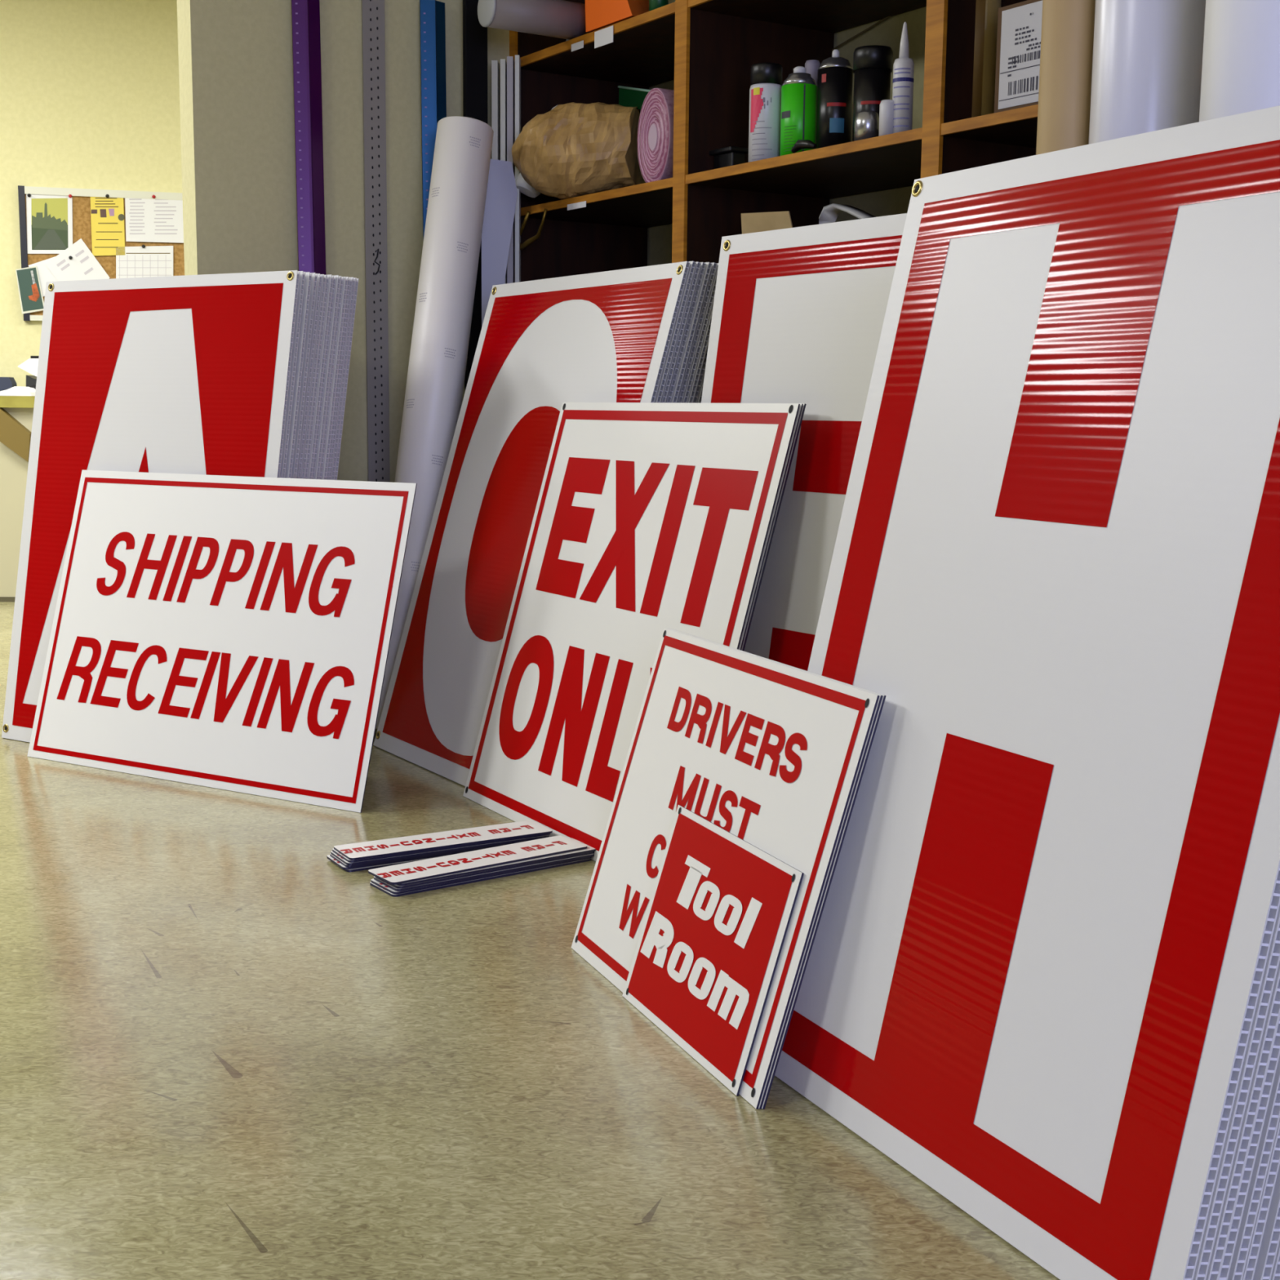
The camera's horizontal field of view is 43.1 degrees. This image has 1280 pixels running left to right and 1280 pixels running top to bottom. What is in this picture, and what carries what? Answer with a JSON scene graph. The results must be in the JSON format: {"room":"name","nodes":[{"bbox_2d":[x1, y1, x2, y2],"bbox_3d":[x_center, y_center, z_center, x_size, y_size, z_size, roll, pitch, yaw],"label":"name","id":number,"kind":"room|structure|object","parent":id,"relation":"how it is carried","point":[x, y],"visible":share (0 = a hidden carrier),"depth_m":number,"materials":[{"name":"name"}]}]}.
{"room":"print shop","nodes":[
{"label":"print shop","id":0,"kind":"room"},
{"bbox_2d":[0,0,182,386],"bbox_3d":[-2.901,-1.797,8.128,8.800,2.950,0.101,-2,8,-15],"label":"wall","id":1,"kind":"structure","parent":0,"point":[90,89],"depth_m":8.00,"materials":[{"name":"paint"}]},
{"bbox_2d":[17,185,184,320],"bbox_3d":[-2.459,-1.921,8.159,1.228,0.650,0.031,-2,8,-15],"label":"bulletin board","id":2,"kind":"object","parent":1,"relation":"attached to","point":[81,197],"visible":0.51,"depth_m":8.05,"materials":[{"name":"brown"}]},
{"bbox_2d":[15,266,44,314],"bbox_3d":[-3.012,-1.730,8.015,0.131,0.236,0.002,-2,8,-15],"label":"postcard","id":3,"kind":"object","parent":2,"relation":"attached to","point":[31,298],"visible":0.92,"depth_m":8.02,"materials":[{"name":"green"}]},
{"bbox_2d":[28,256,57,297],"bbox_3d":[-2.917,-1.800,8.039,0.212,0.206,0.001,-2,8,-15],"label":"page","id":4,"kind":"object","parent":2,"relation":"attached to","point":[45,275],"visible":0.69,"depth_m":8.03,"materials":[{"name":"white paper"}]},
{"bbox_2d":[26,193,72,253],"bbox_3d":[-2.911,-2.055,8.001,0.219,0.299,0.014,-2,8,-15],"label":"poster","id":5,"kind":"object","parent":2,"relation":"attached to","point":[49,217],"visible":1,"depth_m":8.01,"materials":[{"name":"white paper"}]},
{"bbox_2d":[31,198,67,249],"bbox_3d":[-2.913,-2.053,8.006,0.170,0.256,0.046,1,8,0],"label":"picture","id":6,"kind":"object","parent":5,"relation":"attached to","point":[49,216],"depth_m":8.00,"materials":[{"name":"green"}]},
{"bbox_2d":[45,238,109,280],"bbox_3d":[-2.793,-1.851,8.055,0.302,0.283,0.014,-2,8,-15],"label":"page","id":7,"kind":"object","parent":2,"relation":"attached to","point":[76,262],"visible":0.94,"depth_m":8.06,"materials":[{"name":"white paper"}]},
{"bbox_2d":[56,249,93,275],"bbox_3d":[-2.806,-1.877,8.053,0.174,0.125,0.001,-2,8,-15],"label":"print","id":8,"kind":"object","parent":7,"relation":"attached to","point":[77,255],"depth_m":8.05},
{"bbox_2d":[90,194,124,255],"bbox_3d":[-2.646,-2.063,8.069,0.160,0.302,0.014,-2,8,-15],"label":"flyer","id":9,"kind":"object","parent":2,"relation":"attached to","point":[107,214],"visible":1,"depth_m":8.07,"materials":[{"name":"yellow paper"}]},
{"bbox_2d":[94,222,122,247],"bbox_3d":[-2.649,-2.016,8.081,0.134,0.125,0.001,-2,8,-15],"label":"print","id":10,"kind":"object","parent":9,"relation":"attached to","point":[98,223],"depth_m":8.08},
{"bbox_2d":[115,244,173,278],"bbox_3d":[-2.485,-1.885,8.139,0.281,0.193,0.014,-2,8,-15],"label":"wall calendar","id":11,"kind":"object","parent":2,"relation":"attached to","point":[143,261],"visible":0.89,"depth_m":8.14,"materials":[{"name":"white paper"}]},
{"bbox_2d":[124,195,183,243],"bbox_3d":[-2.421,-2.110,8.121,0.298,0.233,0.014,-2,8,-15],"label":"printed page","id":12,"kind":"object","parent":2,"relation":"attached to","point":[152,220],"visible":0.98,"depth_m":8.12,"materials":[{"name":"white paper"}]},
{"bbox_2d":[128,199,177,234],"bbox_3d":[-2.437,-2.119,8.121,0.232,0.180,0.001,-2,8,-15],"label":"print","id":13,"kind":"object","parent":12,"relation":"attached to","point":[129,199],"depth_m":8.12},
{"bbox_2d":[177,0,509,482],"bbox_3d":[-0.572,-1.290,4.756,1.520,2.950,0.110,-5,10,-33],"label":"wall partition","id":14,"kind":"structure","parent":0,"point":[236,56],"depth_m":4.46,"materials":[{"name":"paint"}]},
{"bbox_2d":[361,0,390,482],"bbox_3d":[-0.746,-1.117,4.590,0.066,2.550,0.009,-5,10,-33],"label":"wall strip","id":15,"kind":"object","parent":14,"relation":"attached to","point":[373,37],"visible":0.78,"depth_m":4.59,"materials":[{"name":"grey metal"}]},
{"bbox_2d":[0,601,1060,1279],"bbox_3d":[-1.505,0.453,3.097,14.000,0.050,15.000,1,8,0],"label":"floor","id":16,"kind":"structure","parent":0,"point":[228,1052],"depth_m":2.10,"materials":[{"name":"plastic"}]},
{"bbox_2d":[0,395,35,601],"bbox_3d":[-3.153,-0.666,7.440,1.458,0.900,0.750,1,8,0],"label":"desk","id":17,"kind":"object","parent":16,"relation":"on","point":[16,412],"visible":0.31,"depth_m":7.09,"materials":[{"name":"beige laminate"}]},
{"bbox_2d":[1,270,299,742],"bbox_3d":[-1.241,-0.307,4.046,0.884,1.190,0.210,5,9,31],"label":"letter sign","id":18,"kind":"object","parent":16,"relation":"on","point":[184,374],"visible":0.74,"depth_m":4.07,"materials":[{"name":"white plastic"}]},
{"bbox_2d":[27,470,417,813],"bbox_3d":[-1.012,-0.029,3.826,1.066,0.707,0.209,5,9,30],"label":"sign","id":19,"kind":"object","parent":16,"relation":"on","point":[227,633],"visible":1,"depth_m":3.80,"materials":[{"name":"white"}]},
{"bbox_2d":[280,271,305,478],"bbox_3d":[-1.232,-0.309,4.061,0.884,1.189,0.214,5,9,31],"label":"plastic sheet","id":20,"kind":"object","parent":16,"relation":"on","point":[302,274],"visible":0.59,"depth_m":3.84,"materials":[{"name":"white"}]},
{"bbox_2d":[284,271,312,478],"bbox_3d":[-1.220,-0.310,4.076,0.884,1.188,0.218,5,9,31],"label":"plastic sheet","id":21,"kind":"object","parent":16,"relation":"on","point":[308,279],"visible":0.11,"depth_m":3.85,"materials":[{"name":"white"}]},
{"bbox_2d":[291,272,317,478],"bbox_3d":[-1.212,-0.313,4.091,0.884,1.188,0.222,5,9,31],"label":"plastic sheet","id":22,"kind":"object","parent":16,"relation":"on","point":[314,276],"visible":0.16,"depth_m":3.87,"materials":[{"name":"white"}]},
{"bbox_2d":[291,0,326,275],"bbox_3d":[-0.900,-0.952,4.480,0.079,2.348,0.021,-5,10,-33],"label":"strip","id":23,"kind":"object","parent":16,"relation":"on","point":[305,14],"visible":0.38,"depth_m":4.41,"materials":[{"name":"purple"}]},
{"bbox_2d":[296,273,322,478],"bbox_3d":[-1.206,-0.315,4.109,0.884,1.187,0.227,5,9,31],"label":"plastic sheet","id":24,"kind":"object","parent":16,"relation":"on","point":[319,276],"visible":0.13,"depth_m":3.89,"materials":[{"name":"white"}]},
{"bbox_2d":[300,274,326,479],"bbox_3d":[-1.199,-0.316,4.120,0.884,1.186,0.229,5,9,31],"label":"plastic sheet","id":25,"kind":"object","parent":16,"relation":"on","point":[324,277],"visible":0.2,"depth_m":3.90,"materials":[{"name":"white"}]},
{"bbox_2d":[304,275,329,479],"bbox_3d":[-1.193,-0.317,4.129,0.884,1.186,0.229,5,9,31],"label":"plastic sheet","id":26,"kind":"object","parent":16,"relation":"on","point":[327,277],"visible":0.15,"depth_m":3.91,"materials":[{"name":"white"}]},
{"bbox_2d":[307,274,333,479],"bbox_3d":[-1.184,-0.319,4.138,0.884,1.186,0.229,5,9,31],"label":"plastic sheet","id":27,"kind":"object","parent":16,"relation":"on","point":[331,277],"visible":0.16,"depth_m":3.92,"materials":[{"name":"white"}]},
{"bbox_2d":[311,275,336,479],"bbox_3d":[-1.181,-0.320,4.149,0.884,1.186,0.229,5,9,31],"label":"plastic sheet","id":28,"kind":"object","parent":16,"relation":"on","point":[335,277],"visible":0.12,"depth_m":3.93,"materials":[{"name":"white"}]},
{"bbox_2d":[314,275,341,479],"bbox_3d":[-1.171,-0.322,4.157,0.884,1.186,0.229,5,9,31],"label":"plastic sheet","id":29,"kind":"object","parent":16,"relation":"on","point":[338,277],"visible":0.12,"depth_m":3.94,"materials":[{"name":"white"}]},
{"bbox_2d":[319,275,343,479],"bbox_3d":[-1.165,-0.322,4.167,0.884,1.186,0.229,5,9,31],"label":"plastic sheet","id":30,"kind":"object","parent":16,"relation":"on","point":[341,277],"visible":0.12,"depth_m":3.95,"materials":[{"name":"white"}]},
{"bbox_2d":[321,276,347,479],"bbox_3d":[-1.157,-0.323,4.176,0.884,1.186,0.229,5,9,31],"label":"plastic sheet","id":31,"kind":"object","parent":16,"relation":"on","point":[345,279],"visible":0.16,"depth_m":3.96,"materials":[{"name":"white"}]},
{"bbox_2d":[326,276,351,479],"bbox_3d":[-1.152,-0.325,4.185,0.884,1.186,0.229,5,9,31],"label":"plastic sheet","id":32,"kind":"object","parent":16,"relation":"on","point":[348,278],"visible":0.13,"depth_m":3.97,"materials":[{"name":"white"}]},
{"bbox_2d":[328,278,352,479],"bbox_3d":[-1.150,-0.326,4.199,0.884,1.186,0.229,5,9,31],"label":"plastic sheet","id":33,"kind":"object","parent":16,"relation":"on","point":[351,279],"visible":0.15,"depth_m":3.98,"materials":[{"name":"white"}]},
{"bbox_2d":[330,276,355,479],"bbox_3d":[-1.143,-0.329,4.207,0.884,1.186,0.229,5,9,31],"label":"plastic sheet","id":34,"kind":"object","parent":16,"relation":"on","point":[353,281],"visible":0.14,"depth_m":3.99,"materials":[{"name":"white"}]},
{"bbox_2d":[333,277,359,479],"bbox_3d":[-1.138,-0.330,4.218,0.884,1.186,0.229,5,9,31],"label":"plastic sheet","id":35,"kind":"object","parent":16,"relation":"on","point":[357,279],"visible":0.09,"depth_m":4.00,"materials":[{"name":"white"}]},
{"bbox_2d":[419,0,446,242],"bbox_3d":[-0.585,-0.807,4.708,0.076,2.003,0.021,-5,10,-33],"label":"strip","id":36,"kind":"object","parent":16,"relation":"on","point":[432,12],"visible":0.3,"depth_m":4.59,"materials":[{"name":"blue"}]},
{"bbox_2d":[375,115,493,728],"bbox_3d":[-0.568,-0.582,4.391,0.154,1.652,0.523,5,9,26],"label":"roll","id":37,"kind":"object","parent":16,"relation":"on","point":[444,305],"visible":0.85,"depth_m":4.34,"materials":[{"name":"white"}]},
{"bbox_2d":[406,136,480,571],"bbox_3d":[-0.553,-0.771,4.342,0.116,1.184,0.034,6,-4,0],"label":"print","id":38,"kind":"object","parent":37,"relation":"attached to","point":[453,220],"depth_m":4.34,"materials":[{"name":"grey"}]},
{"bbox_2d":[326,820,552,871],"bbox_3d":[-0.394,0.407,3.225,0.444,0.028,0.111,-4,9,-30],"label":"strip","id":39,"kind":"object","parent":16,"relation":"on","point":[408,861],"depth_m":3.18,"materials":[{"name":"white"}]},
{"bbox_2d":[462,0,488,392],"bbox_3d":[-0.477,-1.060,4.726,0.070,2.500,0.020,-5,10,-33],"label":"bar","id":40,"kind":"object","parent":16,"relation":"on","point":[474,35],"visible":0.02,"depth_m":4.64,"materials":[{"name":"black"}]},
{"bbox_2d":[368,835,595,897],"bbox_3d":[-0.296,0.427,3.091,0.449,0.028,0.112,-5,10,-35],"label":"strip","id":41,"kind":"object","parent":16,"relation":"on","point":[586,860],"depth_m":3.05,"materials":[{"name":"white"}]},
{"bbox_2d":[491,60,499,159],"bbox_3d":[-0.425,-0.742,4.794,0.017,1.854,0.060,1,8,0],"label":"metal strip","id":42,"kind":"object","parent":16,"relation":"on","point":[495,64],"visible":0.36,"depth_m":4.66,"materials":[{"name":"grey"}]},
{"bbox_2d":[481,159,517,326],"bbox_3d":[-0.404,-0.585,4.677,0.102,1.560,0.004,1,8,0],"label":"sheet","id":43,"kind":"object","parent":16,"relation":"on","point":[501,197],"visible":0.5,"depth_m":4.59,"materials":[{"name":"grey"}]},
{"bbox_2d":[500,58,506,284],"bbox_3d":[-0.402,-0.744,4.794,0.014,1.858,0.060,1,8,0],"label":"metal strip","id":44,"kind":"object","parent":16,"relation":"on","point":[503,62],"visible":0.29,"depth_m":4.66,"materials":[{"name":"beige"}]},
{"bbox_2d":[506,56,514,283],"bbox_3d":[-0.381,-0.747,4.793,0.017,1.865,0.060,1,8,0],"label":"metal strip","id":45,"kind":"object","parent":16,"relation":"on","point":[510,60],"visible":0.36,"depth_m":4.66,"materials":[{"name":"grey"}]},
{"bbox_2d":[515,54,520,282],"bbox_3d":[-0.361,-0.749,4.793,0.012,1.869,0.060,1,8,0],"label":"metal strip","id":46,"kind":"object","parent":16,"relation":"on","point":[517,60],"visible":0.36,"depth_m":4.69,"materials":[{"name":"white"}]},
{"bbox_2d":[373,261,690,786],"bbox_3d":[-0.292,-0.269,3.850,0.360,1.190,0.904,-5,10,-32],"label":"letter sign","id":47,"kind":"object","parent":16,"relation":"on","point":[543,344],"visible":0.71,"depth_m":3.93,"materials":[{"name":"white plastic"}]},
{"bbox_2d":[462,402,799,861],"bbox_3d":[-0.057,-0.036,3.306,0.255,0.888,0.899,-4,9,-31],"label":"exit sign","id":48,"kind":"object","parent":16,"relation":"on","point":[648,518],"visible":0.91,"depth_m":3.31,"materials":[{"name":"white"}]},
{"bbox_2d":[654,261,696,402],"bbox_3d":[-0.279,-0.270,3.856,0.360,1.190,0.904,-5,10,-32],"label":"plastic sheet","id":49,"kind":"object","parent":16,"relation":"on","point":[692,265],"visible":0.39,"depth_m":3.49,"materials":[{"name":"white"}]},
{"bbox_2d":[660,262,701,402],"bbox_3d":[-0.268,-0.271,3.864,0.360,1.190,0.904,-5,10,-32],"label":"plastic sheet","id":50,"kind":"object","parent":16,"relation":"on","point":[698,264],"visible":0.11,"depth_m":3.50,"materials":[{"name":"white"}]},
{"bbox_2d":[665,262,706,402],"bbox_3d":[-0.257,-0.273,3.875,0.360,1.190,0.904,-5,10,-32],"label":"plastic sheet","id":51,"kind":"object","parent":16,"relation":"on","point":[703,265],"visible":0.12,"depth_m":3.51,"materials":[{"name":"white"}]},
{"bbox_2d":[671,262,712,402],"bbox_3d":[-0.244,-0.273,3.878,0.360,1.190,0.904,-5,10,-32],"label":"plastic sheet","id":52,"kind":"object","parent":16,"relation":"on","point":[708,265],"visible":0.1,"depth_m":3.51,"materials":[{"name":"white"}]},
{"bbox_2d":[676,262,717,402],"bbox_3d":[-0.232,-0.275,3.889,0.360,1.190,0.904,-5,10,-32],"label":"plastic sheet","id":53,"kind":"object","parent":16,"relation":"on","point":[714,265],"visible":0.1,"depth_m":3.52,"materials":[{"name":"white"}]},
{"bbox_2d":[682,262,718,403],"bbox_3d":[-0.220,-0.275,3.895,0.360,1.190,0.904,-5,10,-32],"label":"plastic sheet","id":54,"kind":"object","parent":16,"relation":"on","point":[711,298],"visible":0.05,"depth_m":3.53,"materials":[{"name":"white"}]},
{"bbox_2d":[687,299,714,403],"bbox_3d":[-0.208,-0.276,3.899,0.360,1.190,0.904,-5,10,-32],"label":"plastic sheet","id":55,"kind":"object","parent":16,"relation":"on","point":[706,338],"visible":0.06,"depth_m":3.53,"materials":[{"name":"white"}]},
{"bbox_2d":[622,804,804,1096],"bbox_3d":[0.092,0.418,2.264,0.091,0.288,0.386,-3,9,-23],"label":"room sign","id":56,"kind":"object","parent":16,"relation":"on","point":[717,917],"visible":1,"depth_m":2.24,"materials":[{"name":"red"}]},
{"bbox_2d":[571,627,879,1109],"bbox_3d":[0.094,0.287,2.350,0.162,0.523,0.665,-3,9,-23],"label":"sign","id":57,"kind":"object","parent":16,"relation":"on","point":[769,753],"visible":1,"depth_m":2.34,"materials":[{"name":"white"}]},
{"bbox_2d":[647,402,803,650],"bbox_3d":[-0.051,-0.036,3.309,0.255,0.888,0.899,-4,9,-31],"label":"sign panel","id":58,"kind":"object","parent":16,"relation":"on","point":[801,404],"visible":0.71,"depth_m":2.93,"materials":[{"name":"white"}]},
{"bbox_2d":[662,402,806,650],"bbox_3d":[-0.045,-0.037,3.313,0.256,0.888,0.899,-4,9,-31],"label":"sign panel","id":59,"kind":"object","parent":16,"relation":"on","point":[804,404],"visible":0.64,"depth_m":2.93,"materials":[{"name":"white"}]},
{"bbox_2d":[509,0,1038,282],"bbox_3d":[0.798,-0.765,3.468,0.471,2.298,3.687,-5,10,-33],"label":"shelving unit","id":60,"kind":"object","parent":16,"relation":"on","point":[709,49],"visible":0.23,"depth_m":4.09,"materials":[{"name":"brown wood"}]},
{"bbox_2d":[520,208,546,250],"bbox_3d":[-0.315,-1.185,4.686,0.018,0.109,0.182,-4,10,-31],"label":"brass hook","id":61,"kind":"object","parent":60,"relation":"hanging from","point":[527,242],"visible":0.95,"depth_m":4.69,"materials":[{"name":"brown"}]},
{"bbox_2d":[477,0,591,39],"bbox_3d":[-0.283,-1.698,4.409,0.310,0.100,0.100,-5,10,-33],"label":"tube","id":62,"kind":"object","parent":60,"relation":"on","point":[561,19],"visible":0.88,"depth_m":4.37,"materials":[{"name":"grey"}]},
{"bbox_2d":[511,102,645,199],"bbox_3d":[-0.177,-1.369,4.550,0.366,0.261,0.266,2,8,12],"label":"bundle","id":63,"kind":"object","parent":60,"relation":"on","point":[569,150],"visible":0.92,"depth_m":4.44,"materials":[{"name":"paper"}]},
{"bbox_2d":[594,25,613,48],"bbox_3d":[-0.096,-1.604,4.316,0.001,0.042,0.094,-5,10,-33],"label":"tag","id":64,"kind":"object","parent":60,"relation":"attached to","point":[603,37],"visible":1,"depth_m":4.32,"materials":[{"name":"white paper"}]},
{"bbox_2d":[585,0,648,31],"bbox_3d":[-0.043,-1.731,4.368,0.172,0.184,0.355,-5,10,-33],"label":"box","id":65,"kind":"object","parent":60,"relation":"on","point":[599,14],"visible":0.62,"depth_m":4.30,"materials":[{"name":"orange"}]},
{"bbox_2d":[637,88,674,182],"bbox_3d":[0.160,-1.329,4.336,0.301,0.249,0.155,-5,10,-33],"label":"roll","id":66,"kind":"object","parent":60,"relation":"on","point":[655,123],"visible":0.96,"depth_m":4.25,"materials":[{"name":"pink"}]},
{"bbox_2d":[617,85,650,109],"bbox_3d":[0.008,-1.480,4.440,0.023,0.125,0.321,-3,9,-22],"label":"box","id":67,"kind":"object","parent":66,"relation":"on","point":[628,96],"visible":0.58,"depth_m":4.49,"materials":[{"name":"green"}]},
{"bbox_2d":[708,146,748,168],"bbox_3d":[0.217,-1.198,4.079,0.060,0.066,0.125,-5,10,-33],"label":"box","id":68,"kind":"object","parent":60,"relation":"on","point":[729,156],"visible":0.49,"depth_m":4.04,"materials":[{"name":"black plastic"}]},
{"bbox_2d":[748,62,782,162],"bbox_3d":[0.299,-1.250,3.869,0.079,0.230,0.080,1,8,0],"label":"spray can","id":69,"kind":"object","parent":60,"relation":"on","point":[766,78],"visible":0.92,"depth_m":3.84,"materials":[{"name":"white"}]},
{"bbox_2d":[750,88,763,132],"bbox_3d":[0.277,-1.254,3.839,0.039,0.099,0.005,7,10,36],"label":"print","id":70,"kind":"object","parent":69,"relation":"attached to","point":[756,94],"depth_m":3.84,"materials":[{"name":"red"}]},
{"bbox_2d":[751,97,772,159],"bbox_3d":[0.289,-1.210,3.841,0.049,0.141,0.009,3,8,16],"label":"print","id":71,"kind":"object","parent":69,"relation":"attached to","point":[762,107],"depth_m":3.84,"materials":[{"name":"grey"}]},
{"bbox_2d":[741,211,792,234],"bbox_3d":[0.380,-0.877,3.958,0.205,0.313,0.195,7,11,40],"label":"cardboard box","id":72,"kind":"object","parent":60,"relation":"on","point":[758,221],"visible":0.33,"depth_m":3.89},
{"bbox_2d":[779,66,817,155],"bbox_3d":[0.373,-1.234,3.813,0.084,0.216,0.084,1,8,0],"label":"spray can","id":73,"kind":"object","parent":60,"relation":"on","point":[799,89],"visible":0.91,"depth_m":3.78,"materials":[{"name":"green"}]},
{"bbox_2d":[783,125,796,151],"bbox_3d":[0.350,-1.171,3.787,0.032,0.056,0.003,6,10,33],"label":"print","id":74,"kind":"object","parent":73,"relation":"attached to","point":[789,131],"depth_m":3.79,"materials":[{"name":"green"}]},
{"bbox_2d":[816,48,853,148],"bbox_3d":[0.453,-1.246,3.779,0.082,0.249,0.082,1,8,0],"label":"spray can","id":75,"kind":"object","parent":60,"relation":"on","point":[835,73],"visible":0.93,"depth_m":3.75,"materials":[{"name":"black"}]},
{"bbox_2d":[818,203,875,224],"bbox_3d":[0.499,-0.871,3.860,0.067,0.333,0.232,-5,10,-33],"label":"band","id":76,"kind":"object","parent":60,"relation":"on","point":[829,213],"visible":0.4,"depth_m":3.88,"materials":[{"name":"white"}]},
{"bbox_2d":[853,110,879,141],"bbox_3d":[0.496,-1.120,3.543,0.055,0.067,0.055,1,8,0],"label":"tin","id":77,"kind":"object","parent":60,"relation":"on","point":[866,122],"visible":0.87,"depth_m":3.52,"materials":[{"name":"silver metal"}]},
{"bbox_2d":[852,44,893,141],"bbox_3d":[0.522,-1.215,3.657,0.088,0.224,0.088,1,8,0],"label":"spray can","id":78,"kind":"object","parent":60,"relation":"on","point":[872,64],"visible":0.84,"depth_m":3.62,"materials":[{"name":"black"}]},
{"bbox_2d":[878,99,893,136],"bbox_3d":[0.528,-1.113,3.466,0.034,0.076,0.034,1,8,0],"label":"glue bottle","id":79,"kind":"object","parent":60,"relation":"on","point":[886,106],"visible":0.9,"depth_m":3.45,"materials":[{"name":"white"}]},
{"bbox_2d":[892,22,914,133],"bbox_3d":[0.560,-1.192,3.452,0.045,0.237,0.044,1,8,0],"label":"glue bottle","id":80,"kind":"object","parent":60,"relation":"on","point":[904,66],"visible":0.98,"depth_m":3.44,"materials":[{"name":"white"}]},
{"bbox_2d":[893,67,911,127],"bbox_3d":[0.554,-1.150,3.441,0.035,0.120,0.008,3,9,18],"label":"print","id":81,"kind":"object","parent":80,"relation":"attached to","point":[901,76],"depth_m":3.44,"materials":[{"name":"blue"}]},
{"bbox_2d":[971,0,1001,117],"bbox_3d":[0.700,-1.246,3.357,0.087,0.374,0.089,1,8,0],"label":"roll","id":82,"kind":"object","parent":60,"relation":"on","point":[986,11],"visible":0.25,"depth_m":3.32,"materials":[{"name":"brown"}]},
{"bbox_2d":[994,0,1042,112],"bbox_3d":[0.871,-1.144,3.232,0.282,0.213,0.170,-5,10,-33],"label":"box","id":83,"kind":"object","parent":60,"relation":"on","point":[1019,35],"visible":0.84,"depth_m":3.17,"materials":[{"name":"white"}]},
{"bbox_2d":[999,12,1040,101],"bbox_3d":[0.751,-1.139,3.158,0.001,0.154,0.136,-5,10,-33],"label":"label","id":84,"kind":"object","parent":83,"relation":"attached to","point":[1015,61],"depth_m":3.16,"materials":[{"name":"paper"}]},
{"bbox_2d":[666,627,883,1109],"bbox_3d":[0.098,0.287,2.349,0.162,0.523,0.665,-3,9,-23],"label":"sign panel","id":85,"kind":"object","parent":16,"relation":"on","point":[877,709],"visible":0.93,"depth_m":2.05,"materials":[{"name":"white"}]},
{"bbox_2d":[669,627,886,1109],"bbox_3d":[0.102,0.287,2.349,0.162,0.523,0.665,-3,9,-23],"label":"sign panel","id":86,"kind":"object","parent":16,"relation":"on","point":[882,701],"visible":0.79,"depth_m":2.05,"materials":[{"name":"white"}]},
{"bbox_2d":[701,213,906,671],"bbox_3d":[0.344,-0.142,2.916,0.182,1.216,0.875,-5,10,-35],"label":"letter sign","id":87,"kind":"object","parent":16,"relation":"on","point":[798,314],"visible":0.24,"depth_m":2.99,"materials":[{"name":"white plastic"}]},
{"bbox_2d":[774,105,1279,1279],"bbox_3d":[0.440,0.022,1.872,0.282,1.190,0.839,-3,9,-26],"label":"letter sign","id":88,"kind":"object","parent":16,"relation":"on","point":[1032,980],"visible":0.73,"depth_m":1.78,"materials":[{"name":"white plastic"}]},
{"bbox_2d":[1035,0,1095,155],"bbox_3d":[0.617,-0.463,2.398,0.083,2.000,0.083,1,8,0],"label":"roll","id":89,"kind":"object","parent":16,"relation":"on","point":[1067,37],"visible":0.02,"depth_m":2.31,"materials":[{"name":"paper"}]},
{"bbox_2d":[1088,0,1205,144],"bbox_3d":[0.706,-0.450,2.319,0.150,2.000,0.150,1,8,0],"label":"roll","id":90,"kind":"object","parent":16,"relation":"on","point":[1147,61],"visible":0.02,"depth_m":2.21,"materials":[{"name":"white"}]},
{"bbox_2d":[1192,905,1279,1279],"bbox_3d":[0.455,0.021,1.878,0.282,1.190,0.839,-3,9,-26],"label":"plastic sheet","id":91,"kind":"object","parent":16,"relation":"on","point":[1273,957],"visible":0.1,"depth_m":1.52,"materials":[{"name":"white"}]},
{"bbox_2d":[1199,0,1279,121],"bbox_3d":[0.786,-0.417,2.090,0.151,2.000,0.151,1,8,0],"label":"roll","id":92,"kind":"object","parent":16,"relation":"on","point":[1241,68],"visible":0.02,"depth_m":1.99,"materials":[{"name":"white"}]},
{"bbox_2d":[1205,960,1279,1279],"bbox_3d":[0.469,0.020,1.884,0.282,1.190,0.839,-3,9,-26],"label":"plastic sheet","id":93,"kind":"object","parent":16,"relation":"on","point":[1273,1012],"visible":0.11,"depth_m":1.53,"materials":[{"name":"white"}]},
{"bbox_2d":[1217,1015,1279,1279],"bbox_3d":[0.483,0.018,1.893,0.282,1.190,0.839,-3,9,-26],"label":"plastic sheet","id":94,"kind":"object","parent":16,"relation":"on","point":[1275,1052],"visible":0.1,"depth_m":1.54,"materials":[{"name":"white"}]},
{"bbox_2d":[1227,1055,1279,1279],"bbox_3d":[0.501,0.017,1.903,0.282,1.190,0.839,-3,9,-26],"label":"plastic sheet","id":95,"kind":"object","parent":16,"relation":"on","point":[1272,1117],"visible":0.09,"depth_m":1.55,"materials":[{"name":"white"}]},
{"bbox_2d":[1242,1118,1279,1279],"bbox_3d":[0.515,0.016,1.910,0.282,1.190,0.839,-3,9,-26],"label":"plastic sheet","id":96,"kind":"object","parent":16,"relation":"on","point":[1274,1162],"visible":0.06,"depth_m":1.56,"materials":[{"name":"white"}]},
{"bbox_2d":[1253,1164,1279,1279],"bbox_3d":[0.536,0.015,1.917,0.282,1.190,0.839,-3,9,-26],"label":"plastic sheet","id":97,"kind":"object","parent":16,"relation":"on","point":[1271,1237],"visible":0.02,"depth_m":1.57,"materials":[{"name":"white"}]},
{"bbox_2d":[647,0,926,266],"bbox_3d":[1.957,-0.898,2.198,0.099,2.950,9.800,-5,10,-33],"label":"wall","id":98,"kind":"structure","parent":0,"point":[888,33],"depth_m":4.14,"materials":[{"name":"paint"}]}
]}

